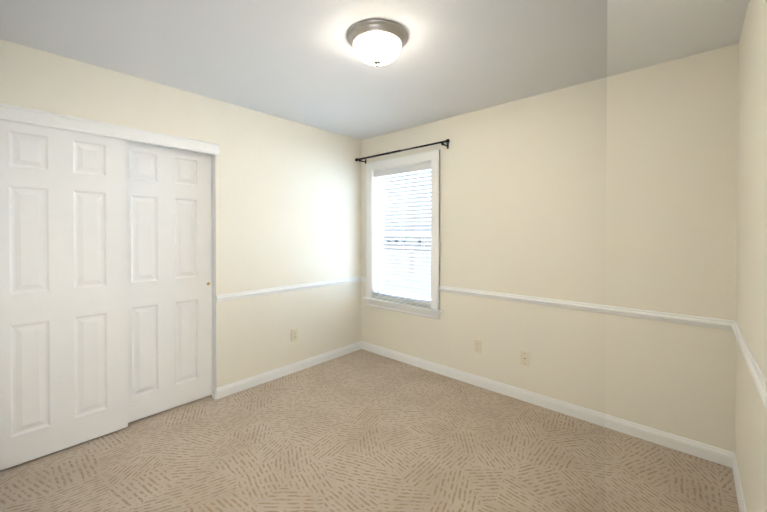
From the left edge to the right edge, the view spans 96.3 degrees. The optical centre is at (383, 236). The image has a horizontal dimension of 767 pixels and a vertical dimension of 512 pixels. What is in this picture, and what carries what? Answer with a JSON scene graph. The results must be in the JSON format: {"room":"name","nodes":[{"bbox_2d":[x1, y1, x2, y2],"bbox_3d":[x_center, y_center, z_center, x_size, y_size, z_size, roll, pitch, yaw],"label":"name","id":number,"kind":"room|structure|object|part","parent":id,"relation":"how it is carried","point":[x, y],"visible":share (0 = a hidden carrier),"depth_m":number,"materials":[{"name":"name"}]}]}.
{"room":"empty bedroom","nodes":[
{"label":"empty bedroom","id":0,"kind":"room"},
{"bbox_2d":[0,39,360,387],"bbox_3d":[-1.493,0.112,2.743,0.120,2.440,3.880,0,1,42],"label":"wall","id":1,"kind":"structure","parent":0,"point":[288,202],"depth_m":3.07,"materials":[{"name":"white paint"}]},
{"bbox_2d":[0,120,127,470],"bbox_3d":[-2.002,0.308,2.136,0.035,2.030,0.660,0,1,42],"label":"closet door","id":2,"kind":"structure","parent":1,"relation":"in","point":[63,304],"depth_m":2.12,"materials":[{"name":"white paint"}]},
{"bbox_2d":[0,103,219,154],"bbox_3d":[-1.793,-0.702,2.314,0.019,0.090,1.337,0,1,42],"label":"trim","id":3,"kind":"structure","parent":1,"relation":"attached to","point":[12,113],"depth_m":2.24,"materials":[{"name":"white paint"}]},
{"bbox_2d":[126,140,211,422],"bbox_3d":[-1.656,0.304,2.611,0.035,2.030,0.660,0,1,42],"label":"closet door","id":4,"kind":"structure","parent":1,"relation":"in","point":[169,265],"depth_m":2.61,"materials":[{"name":"white paint"}]},
{"bbox_2d":[211,154,215,388],"bbox_3d":[-1.837,0.305,2.362,0.120,2.060,1.282,0,1,42],"label":"door frame","id":5,"kind":"structure","parent":1,"relation":"attached to","point":[213,177],"depth_m":2.83,"materials":[{"name":"white paint"}]},
{"bbox_2d":[212,342,359,398],"bbox_3d":[-0.830,1.282,3.410,0.038,0.088,1.637,0,1,42],"label":"baseboard","id":6,"kind":"structure","parent":1,"relation":"attached to","point":[217,393],"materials":[{"name":"white paint"}]},
{"bbox_2d":[292,328,297,340],"bbox_3d":[-0.866,0.965,3.353,0.007,0.115,0.070,0,1,42],"label":"electrical outlet","id":7,"kind":"object","parent":1,"relation":"attached to","point":[294,334],"depth_m":3.35,"materials":[{"name":"beige plastic"}]},
{"bbox_2d":[0,349,738,511],"bbox_3d":[-0.614,1.368,1.963,4.145,0.060,3.880,0,1,42],"label":"floor","id":8,"kind":"structure","parent":0,"point":[361,430],"depth_m":2.05,"materials":[{"name":"carpet"}]},
{"bbox_2d":[0,0,748,139],"bbox_3d":[-0.614,-1.132,1.942,4.145,0.060,3.880,0,1,42],"label":"ceiling","id":9,"kind":"structure","parent":0,"point":[299,61],"depth_m":1.99,"materials":[{"name":"white paint"}]},
{"bbox_2d":[347,19,407,66],"bbox_3d":[-0.034,-1.021,1.907,0.340,0.160,0.340,0,1,42],"label":"ceiling light","id":10,"kind":"object","parent":9,"relation":"attached to","point":[377,42],"depth_m":1.81,"materials":[{"name":"white glass"}]},
{"bbox_3d":[-0.034,-1.013,1.907,0.274,0.092,0.274,0,1,42],"label":"glass","id":11,"kind":"part","parent":10,"relation":"part of","materials":[{"name":"white glass"}]},
{"bbox_2d":[361,43,738,452],"bbox_3d":[0.983,0.110,3.019,3.195,2.440,0.160,0,1,42],"label":"wall","id":12,"kind":"structure","parent":0,"point":[618,190],"depth_m":2.43,"materials":[{"name":"white paint"}]},
{"bbox_2d":[363,296,441,312],"bbox_3d":[0.180,0.711,3.645,1.030,0.038,0.112,0,1,42],"label":"window sill","id":13,"kind":"structure","parent":12,"relation":"attached to","point":[414,306],"depth_m":3.57,"materials":[{"name":"white paint"}]},
{"bbox_2d":[355,139,449,163],"bbox_3d":[0.165,-0.857,3.563,1.230,0.063,0.113,0,1,42],"label":"curtain rod","id":14,"kind":"object","parent":12,"relation":"attached to","point":[447,141],"depth_m":3.46,"materials":[{"name":"black metal"}]},
{"bbox_2d":[366,149,439,319],"bbox_3d":[0.222,-0.016,3.686,0.986,1.637,0.183,0,1,42],"label":"window","id":15,"kind":"structure","parent":12,"relation":"in","point":[433,156],"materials":[{"name":"white paint"}]},
{"bbox_2d":[374,162,430,305],"bbox_3d":[0.196,-0.023,3.656,0.782,1.418,0.058,0,1,42],"label":"window blinds","id":16,"kind":"object","parent":15,"relation":"attached to","point":[411,169],"depth_m":3.63,"materials":[{"name":"white plastic"}]},
{"bbox_3d":[0.171,0.767,3.635,0.986,0.072,0.016,0,1,42],"label":"window apron","id":17,"kind":"part","parent":15,"relation":"part of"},
{"bbox_3d":[0.245,-0.021,3.712,0.784,1.424,0.070,0,1,42],"label":"window sashes","id":18,"kind":"part","parent":15,"relation":"part of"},
{"bbox_3d":[0.245,-0.026,3.712,0.724,1.342,0.044,0,1,42],"label":"glass","id":19,"kind":"part","parent":15,"relation":"part of","materials":[{"name":"glass"}]},
{"bbox_2d":[474,339,481,353],"bbox_3d":[0.837,0.976,3.046,0.070,0.115,0.007,0,1,42],"label":"outlet","id":20,"kind":"object","parent":12,"relation":"attached to","point":[477,344],"depth_m":3.04,"materials":[{"name":"beige plastic"}]},
{"bbox_2d":[521,351,529,366],"bbox_3d":[1.143,0.989,2.772,0.070,0.115,0.006,0,1,42],"label":"outlet","id":21,"kind":"object","parent":12,"relation":"attached to","point":[525,358],"depth_m":2.77,"materials":[{"name":"beige plastic"}]},
{"bbox_2d":[360,341,727,466],"bbox_3d":[0.866,1.286,3.017,3.035,0.088,0.013,0,1,42],"label":"baseboard","id":22,"kind":"structure","parent":12,"relation":"attached to","point":[727,458],"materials":[{"name":"white paint"}]},
{"bbox_2d":[735,0,766,511],"bbox_3d":[0.830,0.130,0.548,0.120,2.440,3.720,0,1,42],"label":"wall","id":23,"kind":"structure","parent":0,"point":[751,410],"depth_m":1.46,"materials":[{"name":"white paint"}]},
{"bbox_2d":[728,451,746,511],"bbox_3d":[0.821,1.305,0.647,0.013,0.088,3.600,0,1,42],"label":"baseboard","id":24,"kind":"structure","parent":23,"relation":"attached to","point":[732,462],"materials":[{"name":"white paint"}]},
{"label":"outside","id":25,"kind":"structure","parent":0,"visible":0},
{"bbox_2d":[383,247,430,298],"bbox_3d":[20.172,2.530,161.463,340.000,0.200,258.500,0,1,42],"label":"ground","id":26,"kind":"structure","parent":25,"point":[425,274],"depth_m":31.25,"materials":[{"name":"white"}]},
{"bbox_2d":[383,248,430,252],"bbox_3d":[-7.467,3.040,85.810,280.000,0.020,8.000,0,1,42],"label":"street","id":27,"kind":"structure","parent":26,"relation":"on","point":[407,250],"depth_m":74.31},
{"bbox_2d":[386,236,430,246],"bbox_3d":[8.729,0.832,94.094,13.800,4.300,10.800,0,1,42],"label":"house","id":28,"kind":"structure","parent":26,"relation":"on","point":[405,241],"depth_m":89.56,"materials":[{"name":"white"}]},
{"bbox_2d":[410,173,415,273],"bbox_3d":[2.058,-2.357,30.750,2.041,11.728,3.154,0,1,42],"label":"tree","id":29,"kind":"object","parent":26,"relation":"on","point":[412,257],"depth_m":30.90,"materials":[{"name":"white"}]},
{"bbox_3d":[-1.561,0.132,0.277,3.075,2.440,0.120,0,1,42],"label":"wall","id":30,"kind":"structure","parent":0,"visible":0},
{"bbox_2d":[216,276,363,301],"bbox_3d":[-0.800,0.504,3.405,0.030,0.056,1.654,0,1,42],"label":"trim","id":31,"kind":"structure","parent":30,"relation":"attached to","point":[238,295],"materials":[{"name":"white paint"}]},
{"bbox_2d":[439,286,727,329],"bbox_3d":[1.263,0.511,2.648,1.947,0.056,0.022,0,1,42],"label":"trim","id":32,"kind":"structure","parent":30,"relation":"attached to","point":[637,313],"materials":[{"name":"white paint"}]},
{"bbox_2d":[728,320,766,409],"bbox_3d":[0.817,0.527,0.644,0.022,0.056,3.600,0,1,42],"label":"trim","id":33,"kind":"structure","parent":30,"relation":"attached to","point":[757,374],"depth_m":1.37,"materials":[{"name":"white paint"}]}
]}

